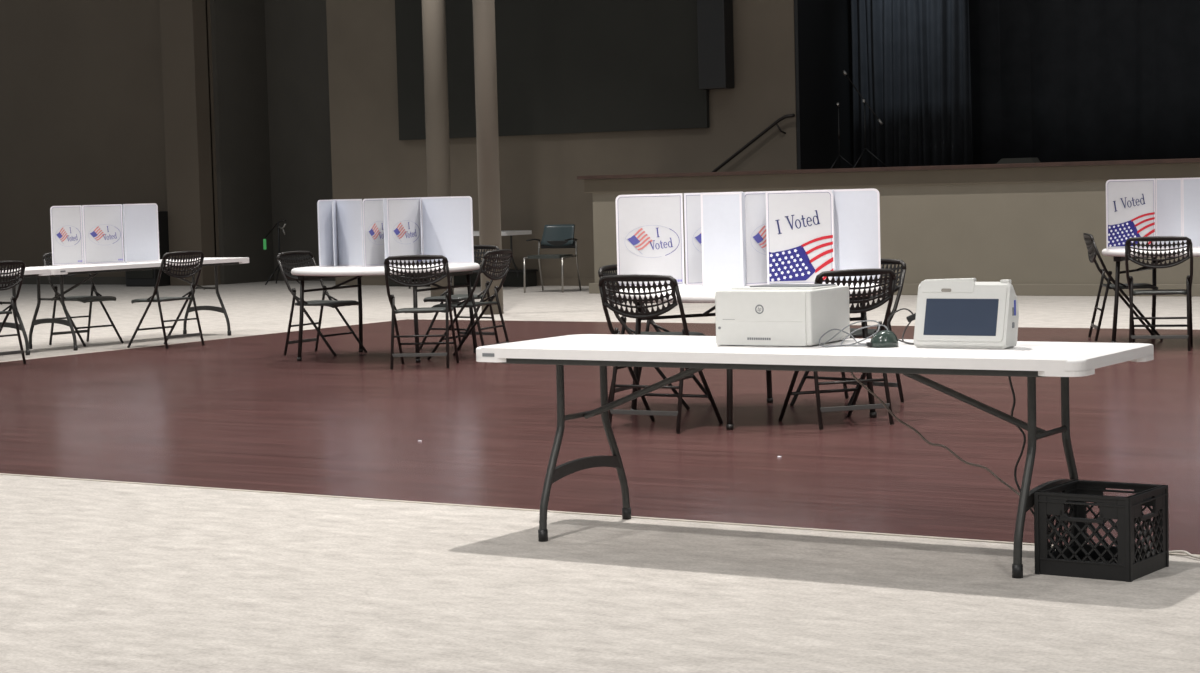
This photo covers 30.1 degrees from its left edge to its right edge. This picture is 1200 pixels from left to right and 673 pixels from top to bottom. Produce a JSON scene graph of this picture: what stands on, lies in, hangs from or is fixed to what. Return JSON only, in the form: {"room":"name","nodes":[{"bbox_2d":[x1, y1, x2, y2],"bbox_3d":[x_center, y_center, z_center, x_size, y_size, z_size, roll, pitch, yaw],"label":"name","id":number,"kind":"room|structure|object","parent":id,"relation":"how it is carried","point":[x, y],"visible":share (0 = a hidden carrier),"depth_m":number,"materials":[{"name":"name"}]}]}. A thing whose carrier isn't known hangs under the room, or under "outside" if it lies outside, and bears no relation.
{"room":"community hall","nodes":[
{"label":"community hall","id":0,"kind":"room"},
{"bbox_2d":[0,0,220,284],"bbox_3d":[-9.513,-4.344,35.933,8.700,7.000,0.200,1,5,33],"label":"wall","id":1,"kind":"structure","parent":0,"point":[82,108],"depth_m":35.06,"materials":[{"name":"paint"}]},
{"bbox_2d":[1,277,125,284],"bbox_3d":[-9.489,-0.904,36.064,7.400,0.120,0.030,1,5,33],"label":"baseboard","id":2,"kind":"structure","parent":1,"relation":"attached to","point":[26,280],"depth_m":35.28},
{"bbox_2d":[159,0,215,285],"bbox_3d":[-6.248,-4.269,33.579,0.660,7.000,0.320,1,5,33],"label":"wall","id":3,"kind":"structure","parent":0,"point":[185,58],"depth_m":33.51,"materials":[{"name":"paint"}]},
{"bbox_2d":[210,0,273,283],"bbox_3d":[-5.524,-4.323,34.099,0.160,7.000,1.200,1,5,33],"label":"wall","id":4,"kind":"structure","parent":0,"point":[238,38],"depth_m":34.07,"materials":[{"name":"grey paint"}]},
{"bbox_2d":[264,0,334,280],"bbox_3d":[-3.979,-4.344,33.824,3.000,7.000,0.120,1,5,33],"label":"wall","id":5,"kind":"structure","parent":0,"point":[295,30],"depth_m":34.27,"materials":[{"name":"grey paint"}]},
{"bbox_2d":[326,0,344,284],"bbox_3d":[-3.518,-4.284,32.761,0.180,7.000,1.300,1,5,33],"label":"wall","id":6,"kind":"structure","parent":0,"point":[330,4],"depth_m":32.28,"materials":[{"name":"paint"}]},
{"bbox_2d":[336,0,796,284],"bbox_3d":[-0.619,-4.190,30.262,7.400,7.000,0.200,1,5,33],"label":"wall","id":7,"kind":"structure","parent":0,"point":[540,187],"depth_m":30.34,"materials":[{"name":"paint"}]},
{"bbox_2d":[347,278,594,285],"bbox_3d":[-1.476,-0.756,30.962,5.200,0.100,0.020,1,5,33],"label":"baseboard","id":8,"kind":"structure","parent":7,"relation":"attached to","point":[364,281],"depth_m":30.44,"materials":[{"name":"paint"}]},
{"bbox_2d":[395,0,709,139],"bbox_3d":[-0.752,-4.310,30.161,5.020,3.140,0.065,1,5,33],"label":"wall panel","id":9,"kind":"object","parent":7,"relation":"attached to","point":[563,66],"visible":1,"depth_m":29.96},
{"bbox_2d":[697,0,733,89],"bbox_3d":[1.467,-4.583,28.610,0.400,2.800,0.240,1,5,33],"label":"speaker","id":10,"kind":"object","parent":7,"relation":"attached to","point":[714,17],"visible":1,"depth_m":28.56},
{"bbox_2d":[712,114,794,171],"bbox_3d":[1.694,-2.240,28.760,1.893,1.188,0.126,1,5,33],"label":"handrail","id":11,"kind":"object","parent":7,"relation":"attached to","point":[788,115],"visible":0.66,"depth_m":28.47,"materials":[{"name":"metal"}]},
{"bbox_2d":[0,281,1199,672],"bbox_3d":[-3.023,0.541,13.875,44.000,0.100,40.000,1,5,33],"label":"floor","id":12,"kind":"structure","parent":0,"point":[96,576],"depth_m":7.63,"materials":[{"name":"beige carpet"}]},
{"bbox_2d":[0,269,50,354],"bbox_3d":[-5.808,-0.145,18.845,0.764,0.742,2.440,1,5,36],"label":"folding table","id":13,"kind":"object","parent":12,"relation":"on","point":[28,272],"visible":0.82,"depth_m":19.49,"materials":[{"name":"grey"}]},
{"bbox_2d":[43,252,123,346],"bbox_3d":[-4.808,-0.358,20.728,0.591,0.866,0.495,2,5,39],"label":"folding chair","id":14,"kind":"object","parent":12,"relation":"on","point":[98,297],"visible":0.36,"depth_m":20.73,"materials":[{"name":"black plastic"}]},
{"bbox_2d":[20,257,248,350],"bbox_3d":[-4.381,-0.318,20.845,0.764,0.742,2.440,1,5,36],"label":"folding table","id":15,"kind":"object","parent":12,"relation":"on","point":[96,269],"visible":0.84,"depth_m":20.33,"materials":[{"name":"grey"}]},
{"bbox_2d":[50,203,159,264],"bbox_3d":[-4.584,-0.956,20.764,1.054,0.545,0.322,-3,4,-27],"label":"voting booth","id":16,"kind":"object","parent":15,"relation":"on","point":[103,227],"visible":1,"depth_m":20.74,"materials":[{"name":"white plastic"}]},
{"bbox_2d":[56,228,67,242],"bbox_3d":[-4.960,-0.928,20.567,0.117,0.158,0.001,-4,4,-30],"label":"print","id":17,"kind":"object","parent":16,"relation":"attached to","point":[59,235],"depth_m":20.57},
{"bbox_2d":[89,226,104,242],"bbox_3d":[-4.670,-0.946,20.716,0.148,0.158,0.001,-3,4,-26],"label":"print","id":18,"kind":"object","parent":16,"relation":"attached to","point":[93,234],"depth_m":20.71},
{"bbox_2d":[125,211,169,286],"bbox_3d":[-6.869,-1.331,33.893,0.620,1.130,0.415,1,5,33],"label":"loudspeaker","id":19,"kind":"object","parent":12,"relation":"on","point":[137,278],"visible":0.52,"depth_m":33.73,"materials":[{"name":"black plastic"}]},
{"bbox_2d":[126,269,152,277],"bbox_3d":[-6.976,-1.352,33.725,0.540,0.950,0.020,1,5,33],"label":"grille","id":20,"kind":"object","parent":19,"relation":"attached to","point":[137,273],"depth_m":33.73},
{"bbox_2d":[263,220,299,284],"bbox_3d":[-4.812,-1.266,33.360,0.534,0.960,0.463,-3,4,-20],"label":"microphone stand","id":21,"kind":"object","parent":12,"relation":"on","point":[278,222],"visible":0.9,"depth_m":33.27,"materials":[{"name":"black metal"}]},
{"bbox_2d":[422,0,453,296],"bbox_3d":[-2.086,-3.999,28.003,0.296,7.000,0.296,1,5,33],"label":"column","id":22,"kind":"structure","parent":12,"relation":"on","point":[433,11],"depth_m":27.96,"materials":[{"name":"paint"}]},
{"bbox_2d":[408,230,531,288],"bbox_3d":[-1.873,-1.049,30.519,1.900,0.766,0.660,1,5,33],"label":"side table","id":23,"kind":"object","parent":12,"relation":"on","point":[523,232],"visible":0.3,"depth_m":30.06,"materials":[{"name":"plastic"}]},
{"bbox_2d":[472,0,503,314],"bbox_3d":[-1.246,-3.734,23.765,0.236,7.000,0.236,1,5,33],"label":"column","id":24,"kind":"structure","parent":12,"relation":"on","point":[484,35],"depth_m":23.78,"materials":[{"name":"paint"}]},
{"bbox_2d":[523,224,580,292],"bbox_3d":[-0.616,-1.006,28.745,0.582,0.859,0.587,0,4,25],"label":"armchair","id":25,"kind":"object","parent":12,"relation":"on","point":[562,235],"visible":1,"depth_m":28.87,"materials":[{"name":"teal plastic"}]},
{"bbox_2d":[0,319,1199,555],"bbox_3d":[3.589,0.357,13.322,20.300,0.008,10.954,1,5,33],"label":"trim","id":26,"kind":"structure","parent":12,"relation":"on","point":[829,530],"depth_m":9.44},
{"bbox_2d":[476,334,1153,578],"bbox_3d":[0.745,0.404,8.230,2.440,0.742,0.764,1,5,33],"label":"folding table","id":27,"kind":"object","parent":12,"relation":"on","point":[1031,360],"visible":0.88,"depth_m":7.90,"materials":[{"name":"white plastic"}]},
{"bbox_2d":[715,284,849,345],"bbox_3d":[0.684,-0.085,8.360,0.392,0.211,0.369,1,4,30],"label":"printer","id":28,"kind":"object","parent":27,"relation":"on","point":[771,314],"visible":1,"depth_m":8.22,"materials":[{"name":"white plastic"}]},
{"bbox_2d":[717,321,806,345],"bbox_3d":[0.594,-0.012,8.214,0.362,0.090,0.008,1,4,30],"label":"paper tray","id":29,"kind":"object","parent":28,"relation":"on","point":[764,333],"depth_m":8.21,"materials":[{"name":"white plastic"}]},
{"bbox_2d":[818,320,887,346],"bbox_3d":[0.946,-0.010,8.181,0.202,0.082,0.338,1,5,33],"label":"lead","id":30,"kind":"object","parent":27,"relation":"on","point":[855,344],"visible":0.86,"depth_m":8.20,"materials":[{"name":"grey"}]},
{"bbox_2d":[866,330,898,347],"bbox_3d":[1.018,0.008,8.032,0.115,0.060,0.086,-2,4,-2],"label":"computer mouse","id":31,"kind":"object","parent":27,"relation":"on","point":[885,338],"visible":1,"depth_m":8.00,"materials":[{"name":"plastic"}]},
{"bbox_2d":[887,308,915,344],"bbox_3d":[1.143,-0.038,8.152,0.097,0.128,0.195,-4,4,-29],"label":"lead","id":32,"kind":"object","parent":27,"relation":"on","point":[910,318],"visible":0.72,"depth_m":8.18,"materials":[{"name":"black plastic"}]},
{"bbox_2d":[851,372,1055,537],"bbox_3d":[1.348,0.426,8.009,0.955,0.709,0.148,0,4,25],"label":"power cable","id":33,"kind":"object","parent":27,"relation":"hanging from","point":[852,374],"visible":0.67,"depth_m":8.06,"materials":[{"name":"black rubber"}]},
{"bbox_2d":[913,278,1018,348],"bbox_3d":[1.298,-0.084,7.910,0.353,0.247,0.138,1,5,33],"label":"terminal","id":34,"kind":"object","parent":27,"relation":"on","point":[965,313],"visible":1,"depth_m":7.86,"materials":[{"name":"white plastic"}]},
{"bbox_2d":[1008,376,1057,545],"bbox_3d":[1.638,0.427,7.906,0.390,0.707,0.046,-2,4,-3],"label":"power cable","id":35,"kind":"object","parent":27,"relation":"hanging from","point":[1009,377],"visible":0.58,"depth_m":7.89,"materials":[{"name":"black rubber"}]},
{"bbox_2d":[592,181,1199,283],"bbox_3d":[10.889,-1.242,23.555,23.200,1.430,4.430,1,5,33],"label":"stage face","id":36,"kind":"object","parent":12,"relation":"on","point":[1027,232],"visible":0.2,"depth_m":25.06,"materials":[{"name":"paint"}]},
{"bbox_2d":[577,158,1199,179],"bbox_3d":[10.774,-1.974,23.495,23.350,0.045,4.550,1,5,33],"label":"cap","id":37,"kind":"object","parent":36,"relation":"on","point":[1185,160],"visible":0.8,"depth_m":25.48,"materials":[{"name":"brown wood"}]},
{"bbox_2d":[830,102,853,168],"bbox_3d":[3.040,-2.559,28.432,0.357,0.857,0.332,1,5,33],"label":"microphone stand","id":38,"kind":"object","parent":37,"relation":"on","point":[837,103],"visible":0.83,"depth_m":28.46,"materials":[{"name":"black metal"}]},
{"bbox_2d":[842,70,887,167],"bbox_3d":[3.378,-2.774,28.421,0.493,1.266,0.467,-2,4,-12],"label":"microphone stand","id":39,"kind":"object","parent":37,"relation":"on","point":[843,71],"visible":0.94,"depth_m":28.37,"materials":[{"name":"black metal"}]},
{"bbox_2d":[996,158,1040,163],"bbox_3d":[4.831,-2.029,25.771,0.480,0.065,0.200,1,5,33],"label":"stage monitor","id":40,"kind":"object","parent":37,"relation":"on","point":[1004,160],"visible":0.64,"depth_m":25.68,"materials":[{"name":"black plastic"}]},
{"bbox_2d":[969,0,1199,164],"bbox_3d":[11.346,-4.703,25.293,16.237,5.124,0.039,1,5,33],"label":"stage curtain","id":41,"kind":"object","parent":37,"relation":"on","point":[1052,80],"visible":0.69,"depth_m":28.68,"materials":[{"name":"black fabric"}]},
{"bbox_2d":[584,162,1199,192],"bbox_3d":[8.897,-1.813,23.429,20.140,0.170,2.260,1,5,33],"label":"stage edge","id":42,"kind":"object","parent":36,"relation":"attached to","point":[1160,170],"visible":1,"depth_m":25.55,"materials":[{"name":"paint"}]},
{"bbox_2d":[589,283,1199,296],"bbox_3d":[8.873,-0.529,23.426,20.100,0.130,2.013,1,5,33],"label":"baseboard","id":43,"kind":"structure","parent":36,"relation":"attached to","point":[908,289],"depth_m":24.64,"materials":[{"name":"paint"}]},
{"bbox_2d":[1034,480,1168,581],"bbox_3d":[1.704,0.655,7.575,0.343,0.280,0.343,1,5,35],"label":"crate","id":44,"kind":"object","parent":12,"relation":"on","point":[1124,561],"visible":1,"depth_m":7.49,"materials":[{"name":"plastic"}]},
{"bbox_2d":[1169,550,1199,558],"bbox_3d":[2.177,0.769,7.593,0.055,0.019,0.698,-4,5,-38],"label":"cable","id":45,"kind":"object","parent":12,"relation":"on","point":[1174,551],"visible":0.67,"depth_m":7.79,"materials":[{"name":"white plastic"}]},
{"bbox_2d":[0,319,1199,554],"bbox_3d":[3.590,0.377,13.323,20.260,0.046,10.920,1,5,33],"label":"floor","id":46,"kind":"structure","parent":0,"point":[242,413],"depth_m":12.20,"materials":[{"name":"red wood"}]},
{"bbox_2d":[0,261,25,363],"bbox_3d":[-5.068,-0.188,18.329,0.591,0.866,0.495,1,5,37],"label":"folding chair","id":47,"kind":"object","parent":46,"relation":"on","point":[19,281],"visible":1,"depth_m":18.31,"materials":[{"name":"black plastic"}]},
{"bbox_2d":[127,251,204,348],"bbox_3d":[-3.904,-0.336,20.058,0.591,0.866,0.495,1,5,37],"label":"folding chair","id":48,"kind":"object","parent":46,"relation":"on","point":[150,299],"visible":1,"depth_m":19.93,"materials":[{"name":"black plastic"}]},
{"bbox_2d":[277,251,366,356],"bbox_3d":[-2.328,-0.283,18.629,0.591,0.866,0.495,1,4,30],"label":"folding chair","id":49,"kind":"object","parent":46,"relation":"on","point":[334,303],"visible":0.82,"depth_m":18.64,"materials":[{"name":"black plastic"}]},
{"bbox_2d":[291,263,479,362],"bbox_3d":[-1.728,-0.204,18.101,1.524,0.741,1.524,0,4,26],"label":"round table","id":50,"kind":"object","parent":46,"relation":"on","point":[312,272],"visible":0.8,"depth_m":17.88,"materials":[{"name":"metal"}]},
{"bbox_2d":[317,196,473,266],"bbox_3d":[-1.673,-0.850,18.096,1.155,0.545,0.596,1,5,33],"label":"voting booth","id":51,"kind":"object","parent":50,"relation":"on","point":[351,232],"visible":0.94,"depth_m":18.13,"materials":[{"name":"white plastic"}]},
{"bbox_2d":[368,224,378,240],"bbox_3d":[-1.825,-0.839,18.046,0.001,0.158,0.155,1,5,33],"label":"print","id":52,"kind":"object","parent":51,"relation":"attached to","point":[371,231],"depth_m":18.04},
{"bbox_2d":[393,223,405,241],"bbox_3d":[-1.623,-0.846,18.084,0.001,0.158,0.156,2,5,40],"label":"print","id":53,"kind":"object","parent":51,"relation":"attached to","point":[396,231],"depth_m":18.08},
{"bbox_2d":[384,255,458,368],"bbox_3d":[-1.352,-0.199,17.026,0.495,0.866,0.591,-1,4,5],"label":"folding chair","id":54,"kind":"object","parent":46,"relation":"on","point":[447,308],"visible":1,"depth_m":16.82,"materials":[{"name":"black plastic"}]},
{"bbox_2d":[419,245,499,349],"bbox_3d":[-1.193,-0.336,18.986,0.495,0.866,0.591,1,5,37],"label":"folding chair","id":55,"kind":"object","parent":46,"relation":"on","point":[458,297],"visible":0.41,"depth_m":19.02,"materials":[{"name":"black plastic"}]},
{"bbox_2d":[427,249,512,359],"bbox_3d":[-1.025,-0.257,17.749,0.591,0.866,0.495,0,4,25],"label":"folding chair","id":56,"kind":"object","parent":46,"relation":"on","point":[464,304],"visible":0.97,"depth_m":17.62,"materials":[{"name":"black plastic"}]},
{"bbox_2d":[598,264,709,409],"bbox_3d":[0.335,-0.006,13.530,0.591,0.866,0.495,0,4,23],"label":"folding chair","id":57,"kind":"object","parent":46,"relation":"on","point":[602,272],"visible":0.28,"depth_m":13.55,"materials":[{"name":"black plastic"}]},
{"bbox_2d":[599,274,722,432],"bbox_3d":[0.339,0.076,12.305,0.495,0.866,0.591,1,4,30],"label":"folding chair","id":58,"kind":"object","parent":46,"relation":"on","point":[632,278],"visible":0.78,"depth_m":12.09,"materials":[{"name":"black metal"}]},
{"bbox_2d":[616,282,881,429],"bbox_3d":[0.861,0.086,12.830,1.524,0.741,1.524,-3,4,-27],"label":"round table","id":59,"kind":"object","parent":46,"relation":"on","point":[689,293],"visible":0.26,"depth_m":12.56,"materials":[{"name":"white plastic"}]},
{"bbox_2d":[615,188,880,287],"bbox_3d":[0.877,-0.578,13.091,1.485,0.545,0.571,-2,4,-10],"label":"voting booth","id":60,"kind":"object","parent":59,"relation":"on","point":[733,239],"visible":0.98,"depth_m":13.00,"materials":[{"name":"white plastic"}]},
{"bbox_2d":[626,228,652,253],"bbox_3d":[0.235,-0.565,13.223,0.159,0.158,0.001,-1,4,7],"label":"print","id":61,"kind":"object","parent":60,"relation":"attached to","point":[633,240],"depth_m":13.22},
{"bbox_2d":[695,233,701,245],"bbox_3d":[0.628,-0.578,13.253,0.159,0.158,0.001,-3,4,-26],"label":"print","id":62,"kind":"object","parent":60,"relation":"attached to","point":[698,237],"depth_m":13.23},
{"bbox_2d":[752,226,766,249],"bbox_3d":[0.951,-0.569,13.010,0.159,0.158,0.001,-4,5,-32],"label":"print","id":63,"kind":"object","parent":60,"relation":"attached to","point":[758,238],"depth_m":13.00},
{"bbox_2d":[769,235,832,281],"bbox_3d":[1.163,-0.447,12.914,0.384,0.273,0.002,-2,4,-7],"label":"print","id":64,"kind":"object","parent":60,"relation":"attached to","point":[794,264],"depth_m":12.91},
{"bbox_2d":[778,268,895,428],"bbox_3d":[1.301,0.052,12.296,0.495,0.866,0.591,-3,4,-20],"label":"folding chair","id":65,"kind":"object","parent":46,"relation":"on","point":[848,272],"visible":0.62,"depth_m":12.08,"materials":[{"name":"black plastic"}]},
{"bbox_2d":[790,258,905,405],"bbox_3d":[1.488,-0.024,13.348,0.591,0.866,0.495,-5,5,-44],"label":"folding chair","id":66,"kind":"object","parent":46,"relation":"on","point":[857,334],"visible":0.34,"depth_m":13.36,"materials":[{"name":"black plastic"}]},
{"bbox_2d":[1083,233,1162,340],"bbox_3d":[4.205,-0.408,17.981,0.591,0.866,0.495,-1,4,6],"label":"folding chair","id":67,"kind":"object","parent":46,"relation":"on","point":[1089,239],"visible":0.97,"depth_m":17.81,"materials":[{"name":"black plastic"}]},
{"bbox_2d":[1102,248,1199,342],"bbox_3d":[4.726,-0.332,17.523,1.524,0.741,1.524,1,5,33],"label":"round table","id":68,"kind":"object","parent":46,"relation":"on","point":[1118,255],"visible":0.57,"depth_m":17.42,"materials":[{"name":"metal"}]},
{"bbox_2d":[1106,177,1199,249],"bbox_3d":[4.546,-0.972,17.514,1.140,0.545,0.467,-1,4,10],"label":"voting booth","id":69,"kind":"object","parent":68,"relation":"on","point":[1133,206],"visible":0.89,"depth_m":17.40,"materials":[{"name":"white plastic"}]},
{"bbox_2d":[1108,212,1154,246],"bbox_3d":[4.152,-0.830,17.430,0.395,0.273,0.002,-2,4,-11],"label":"print","id":70,"kind":"object","parent":69,"relation":"attached to","point":[1118,234],"depth_m":17.42},
{"bbox_2d":[1125,236,1192,350],"bbox_3d":[4.244,-0.335,16.885,0.495,0.866,0.591,0,4,17],"label":"folding chair","id":71,"kind":"object","parent":46,"relation":"on","point":[1188,291],"visible":1,"depth_m":16.67,"materials":[{"name":"black plastic"}]},
{"bbox_2d":[794,0,852,169],"bbox_3d":[3.094,-4.952,29.134,0.050,5.520,2.380,1,5,33],"label":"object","id":72,"kind":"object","parent":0,"point":[822,28],"depth_m":28.80,"materials":[{"name":"black fabric"}]},
{"bbox_2d":[851,0,972,167],"bbox_3d":[3.978,-4.750,28.808,1.753,5.124,0.138,1,5,33],"label":"stage curtain","id":73,"kind":"object","parent":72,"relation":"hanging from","point":[911,66],"visible":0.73,"depth_m":28.90,"materials":[{"name":"black fabric"}]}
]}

